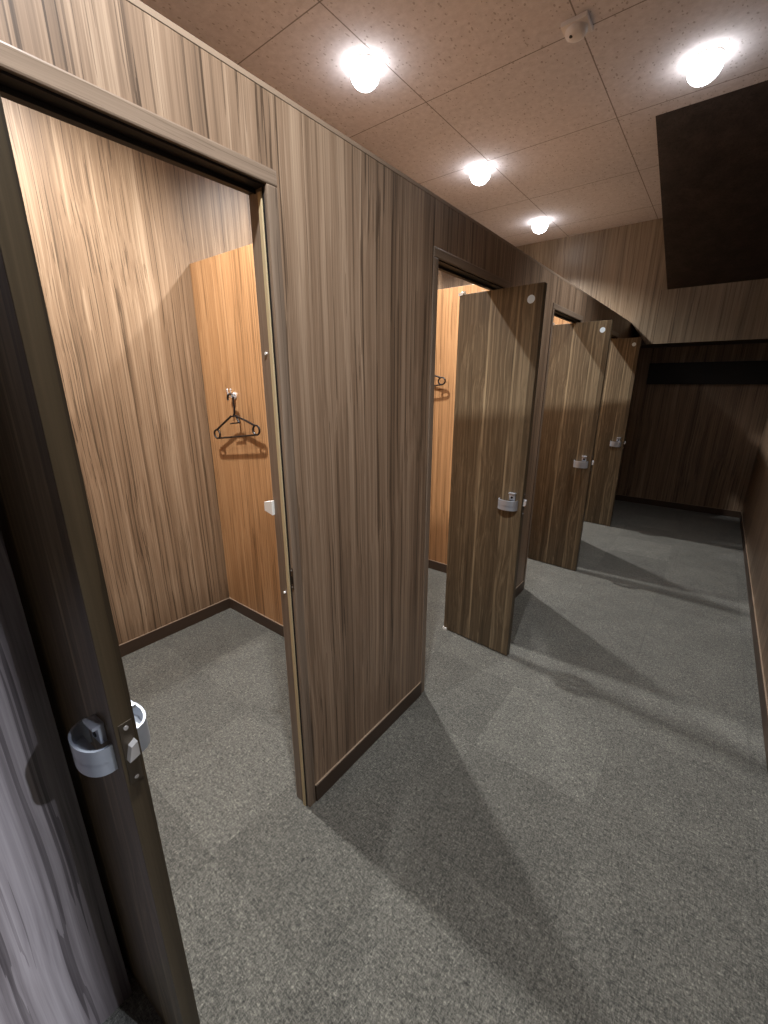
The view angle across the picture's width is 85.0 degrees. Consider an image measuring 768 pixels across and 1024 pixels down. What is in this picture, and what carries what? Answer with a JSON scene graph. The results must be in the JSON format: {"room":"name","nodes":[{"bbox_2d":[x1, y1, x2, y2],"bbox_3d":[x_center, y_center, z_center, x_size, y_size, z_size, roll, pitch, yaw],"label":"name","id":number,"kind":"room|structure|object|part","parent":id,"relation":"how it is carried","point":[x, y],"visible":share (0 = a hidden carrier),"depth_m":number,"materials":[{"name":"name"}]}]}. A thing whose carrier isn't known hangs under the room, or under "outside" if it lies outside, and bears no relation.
{"room":"changing room","nodes":[
{"label":"changing room","id":0,"kind":"room"},
{"bbox_2d":[0,529,131,1023],"bbox_3d":[-1.084,0.490,0.361,0.012,2.020,1.287,13,21,36],"label":"wall panel","id":1,"kind":"object","parent":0,"point":[61,960],"visible":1,"depth_m":0.90,"materials":[{"name":"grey wood"}]},
{"bbox_2d":[189,244,282,624],"bbox_3d":[-0.516,-0.236,2.333,1.547,2.252,0.032,13,21,36],"label":"wall","id":2,"kind":"structure","parent":0,"point":[224,284],"depth_m":2.52,"materials":[{"name":"brown wood"}]},
{"bbox_2d":[226,389,236,398],"bbox_3d":[-0.895,-0.689,2.449,0.048,0.061,0.048,13,21,36],"label":"coat hook","id":3,"kind":"object","parent":2,"relation":"attached to","point":[233,393],"visible":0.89,"depth_m":2.45,"materials":[{"name":"silver metal"}]},
{"bbox_2d":[214,393,260,438],"bbox_3d":[-0.875,-0.550,2.447,0.476,0.278,0.013,13,21,36],"label":"clothes hanger","id":4,"kind":"object","parent":3,"relation":"hanging from","point":[228,394],"visible":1,"depth_m":2.43,"materials":[{"name":"black plastic"}]},
{"bbox_3d":[-0.878,-0.504,2.464,0.403,0.131,0.012,5,16,38],"label":"frame","id":5,"kind":"part","parent":4,"relation":"part of","materials":[{"name":"black plastic"}]},
{"bbox_2d":[229,597,283,636],"bbox_3d":[-0.529,0.807,2.636,1.547,0.080,0.009,13,21,36],"label":"baseboard","id":6,"kind":"structure","parent":2,"relation":"attached to","point":[276,627],"depth_m":2.89,"materials":[{"name":"brown wood"}]},
{"bbox_2d":[1,97,471,644],"bbox_3d":[-0.413,-1.155,3.577,0.080,3.281,7.928,13,21,36],"label":"wall","id":7,"kind":"structure","parent":0,"point":[116,229],"depth_m":2.33,"materials":[{"name":"brown laminate"}]},
{"bbox_2d":[119,598,229,656],"bbox_3d":[-1.595,0.842,2.522,0.009,0.080,1.487,13,21,36],"label":"baseboard","id":8,"kind":"structure","parent":7,"relation":"attached to","point":[135,644],"depth_m":2.76,"materials":[{"name":"brown wood"}]},
{"bbox_2d":[0,0,637,783],"bbox_3d":[0.864,-0.378,2.777,0.060,2.264,7.728,13,21,36],"label":"wall","id":9,"kind":"structure","parent":0,"point":[358,239],"depth_m":1.42,"materials":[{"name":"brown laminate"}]},
{"bbox_2d":[0,94,199,1023],"bbox_3d":[-0.635,0.324,0.845,0.478,2.054,0.118,11,20,33],"label":"door","id":10,"kind":"structure","parent":9,"relation":"in","point":[46,524],"depth_m":0.72,"materials":[{"name":"brown wood"}]},
{"bbox_3d":[-0.536,0.432,0.759,0.110,0.055,0.042,11,20,33],"label":"pull handle","id":11,"kind":"part","parent":10,"relation":"part of","materials":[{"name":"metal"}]},
{"bbox_3d":[-0.449,0.426,0.743,0.002,0.129,0.022,11,20,33],"label":"lock plate","id":12,"kind":"part","parent":10,"relation":"part of","materials":[{"name":"silver metal"}]},
{"bbox_3d":[-0.493,0.414,0.820,0.110,0.055,0.042,11,20,33],"label":"pull handle","id":13,"kind":"part","parent":10,"relation":"part of","materials":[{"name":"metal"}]},
{"bbox_2d":[0,40,315,806],"bbox_3d":[-0.577,0.210,1.147,0.220,2.094,0.720,13,21,36],"label":"door frame","id":14,"kind":"structure","parent":9,"relation":"attached to","point":[27,80],"depth_m":1.08,"materials":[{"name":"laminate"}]},
{"bbox_3d":[-0.295,0.215,1.350,0.011,0.075,0.002,13,21,36],"label":"strike plate","id":15,"kind":"part","parent":14,"relation":"part of","materials":[{"name":"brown metal"}]},
{"bbox_2d":[315,682,421,800],"bbox_3d":[-0.036,1.022,1.936,0.009,0.080,0.755,13,21,36],"label":"baseboard","id":16,"kind":"structure","parent":9,"relation":"attached to","point":[338,770],"depth_m":1.87,"materials":[{"name":"brown wood"}]},
{"bbox_2d":[127,0,630,322],"bbox_3d":[0.670,-1.382,2.208,0.062,0.012,7.096,13,21,36],"label":"trim","id":17,"kind":"structure","parent":9,"relation":"on","point":[138,3],"depth_m":1.07,"materials":[{"name":"brown wood"}]},
{"bbox_2d":[421,246,510,692],"bbox_3d":[0.388,-0.127,2.247,0.109,2.094,0.764,13,21,36],"label":"trim","id":18,"kind":"structure","parent":9,"relation":"attached to","point":[443,261],"depth_m":1.87,"materials":[{"name":"laminate"}]},
{"bbox_2d":[443,282,546,655],"bbox_3d":[0.589,-0.152,2.396,0.478,2.054,0.118,15,22,40],"label":"door","id":19,"kind":"structure","parent":9,"relation":"in","point":[500,330],"depth_m":2.32,"materials":[{"name":"brown wood"}]},
{"bbox_3d":[0.672,-0.040,2.299,0.110,0.055,0.042,15,22,40],"label":"pull handle","id":20,"kind":"part","parent":19,"relation":"part of","materials":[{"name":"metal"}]},
{"bbox_3d":[0.757,-0.043,2.272,0.002,0.129,0.022,15,22,40],"label":"lock plate","id":21,"kind":"part","parent":19,"relation":"part of","materials":[{"name":"silver metal"}]},
{"bbox_2d":[515,581,523,597],"bbox_3d":[0.891,0.672,3.076,0.009,0.080,0.730,13,21,36],"label":"baseboard","id":22,"kind":"structure","parent":9,"relation":"attached to","point":[519,588],"depth_m":3.28,"materials":[{"name":"brown wood"}]},
{"bbox_2d":[523,303,582,588],"bbox_3d":[1.306,-0.473,3.376,0.109,2.094,0.759,13,21,36],"label":"trim","id":23,"kind":"structure","parent":9,"relation":"attached to","point":[558,311],"depth_m":3.03,"materials":[{"name":"laminate"}]},
{"bbox_2d":[528,320,612,570],"bbox_3d":[1.530,-0.504,3.546,0.478,2.054,0.118,15,22,40],"label":"door","id":24,"kind":"structure","parent":9,"relation":"in","point":[579,352],"depth_m":3.49,"materials":[{"name":"brown wood"}]},
{"bbox_3d":[1.613,-0.393,3.449,0.110,0.055,0.042,15,22,40],"label":"pull handle","id":25,"kind":"part","parent":24,"relation":"part of","materials":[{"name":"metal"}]},
{"bbox_2d":[584,337,641,525],"bbox_3d":[2.460,-0.861,4.707,0.478,2.054,0.118,15,22,40],"label":"door","id":26,"kind":"structure","parent":9,"relation":"in","point":[623,356],"depth_m":4.61,"materials":[{"name":"brown wood"}]},
{"bbox_3d":[2.543,-0.749,4.610,0.110,0.055,0.042,15,22,40],"label":"pull handle","id":27,"kind":"part","parent":26,"relation":"part of","materials":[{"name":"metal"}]},
{"bbox_2d":[611,330,618,338],"bbox_3d":[2.228,-0.821,4.511,0.109,2.094,0.765,13,21,36],"label":"trim","id":28,"kind":"structure","parent":9,"relation":"attached to","point":[614,335],"depth_m":4.36,"materials":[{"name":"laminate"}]},
{"bbox_2d":[103,500,767,1023],"bbox_3d":[0.813,0.730,3.159,3.224,0.080,7.928,13,21,36],"label":"floor","id":29,"kind":"structure","parent":0,"point":[569,826],"depth_m":1.59,"materials":[{"name":"grey carpet"}]},
{"bbox_2d":[140,0,767,246],"bbox_3d":[0.813,-2.473,2.176,3.224,0.060,7.928,13,21,36],"label":"ceiling","id":30,"kind":"structure","parent":0,"point":[566,133],"depth_m":2.45,"materials":[{"name":"beige tile"}]},
{"bbox_2d":[350,54,379,92],"bbox_3d":[-0.106,-2.433,2.343,0.166,0.115,0.166,13,21,36],"label":"recessed light","id":31,"kind":"object","parent":30,"relation":"in","point":[364,70],"visible":1,"depth_m":2.29,"materials":[{"name":"white"}]},
{"bbox_2d":[470,163,490,185],"bbox_3d":[0.796,-2.778,3.469,0.166,0.115,0.166,13,21,36],"label":"recessed light","id":32,"kind":"object","parent":30,"relation":"in","point":[480,173],"visible":1,"depth_m":3.42,"materials":[{"name":"white"}]},
{"bbox_2d":[532,219,547,233],"bbox_3d":[1.713,-3.125,4.599,0.166,0.115,0.166,13,21,36],"label":"recessed light","id":33,"kind":"object","parent":30,"relation":"in","point":[539,226],"visible":1,"depth_m":4.55,"materials":[{"name":"white"}]},
{"bbox_2d":[561,10,592,42],"bbox_3d":[0.955,-2.383,2.076,0.124,0.055,0.124,13,21,36],"label":"ceiling sensor","id":34,"kind":"object","parent":30,"relation":"attached to","point":[574,29],"visible":1,"depth_m":2.05,"materials":[{"name":"white plastic"}]},
{"bbox_2d":[687,47,724,86],"bbox_3d":[1.758,-2.419,2.297,0.166,0.115,0.166,13,21,36],"label":"recessed light","id":35,"kind":"object","parent":30,"relation":"in","point":[707,64],"visible":1,"depth_m":2.25,"materials":[{"name":"white"}]},
{"bbox_2d":[429,284,489,563],"bbox_3d":[0.403,-0.583,3.463,1.547,2.252,0.032,13,21,36],"label":"wall","id":36,"kind":"structure","parent":0,"point":[448,299],"depth_m":3.33,"materials":[{"name":"brown wood"}]},
{"bbox_2d":[428,559,446,572],"bbox_3d":[0.390,0.460,3.766,1.547,0.080,0.009,13,21,36],"label":"baseboard","id":37,"kind":"structure","parent":36,"relation":"attached to","point":[435,565],"depth_m":3.70,"materials":[{"name":"brown wood"}]},
{"bbox_3d":[0.270,-1.240,3.316,0.048,0.061,0.048,13,21,36],"label":"coat hook","id":38,"kind":"object","parent":36,"relation":"attached to","visible":0},
{"bbox_2d":[434,375,445,385],"bbox_3d":[0.285,-1.098,3.320,0.476,0.278,0.013,13,21,36],"label":"clothes hanger","id":39,"kind":"object","parent":38,"relation":"hanging from","point":[439,377],"visible":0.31,"depth_m":3.22,"materials":[{"name":"black plastic"}]},
{"bbox_2d":[553,316,569,324],"bbox_3d":[1.323,-0.930,4.595,1.547,2.252,0.032,13,21,36],"label":"wall","id":40,"kind":"structure","parent":0,"point":[556,320],"depth_m":4.01,"materials":[{"name":"brown wood"}]},
{"bbox_2d":[517,218,767,344],"bbox_3d":[2.817,-1.628,5.116,3.044,3.281,0.044,13,21,36],"label":"wall","id":41,"kind":"structure","parent":0,"point":[623,268],"depth_m":4.68,"materials":[{"name":"laminate"}]},
{"bbox_2d":[616,333,767,511],"bbox_3d":[3.216,-1.778,5.607,3.044,3.281,0.080,13,21,36],"label":"wall","id":42,"kind":"structure","parent":0,"point":[692,444],"depth_m":5.25,"materials":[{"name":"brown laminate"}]},
{"bbox_2d":[615,494,740,517],"bbox_3d":[3.823,-0.093,5.571,1.437,0.080,0.009,13,21,36],"label":"baseboard","id":43,"kind":"structure","parent":42,"relation":"attached to","point":[703,509],"depth_m":5.51,"materials":[{"name":"brown wood"}]},
{"bbox_2d":[646,360,767,383],"bbox_3d":[3.886,-1.661,5.013,1.247,0.255,0.050,13,21,36],"label":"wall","id":44,"kind":"structure","parent":42,"relation":"attached to","point":[728,372],"depth_m":4.99,"materials":[{"name":"metal"}]},
{"bbox_2d":[641,339,767,347],"bbox_3d":[3.646,-1.940,4.766,1.437,0.050,0.588,13,21,36],"label":"ceiling","id":45,"kind":"structure","parent":0,"point":[643,345],"depth_m":4.73,"materials":[{"name":"laminate"}]},
{"bbox_2d":[656,80,767,289],"bbox_3d":[2.903,-2.432,3.356,1.132,0.710,2.136,13,21,36],"label":"ceiling","id":46,"kind":"structure","parent":0,"point":[713,152],"depth_m":3.23,"materials":[{"name":"laminate"}]},
{"bbox_2d":[742,414,767,699],"bbox_3d":[2.054,-0.593,1.744,0.080,3.281,7.928,13,21,36],"label":"wall","id":47,"kind":"structure","parent":0,"point":[755,507],"depth_m":3.51,"materials":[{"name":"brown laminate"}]},
{"bbox_2d":[739,512,767,771],"bbox_3d":[2.522,0.739,2.858,0.009,0.080,6.069,13,21,36],"label":"baseboard","id":48,"kind":"structure","parent":47,"relation":"attached to","point":[756,643],"depth_m":2.51,"materials":[{"name":"brown wood"}]}
]}

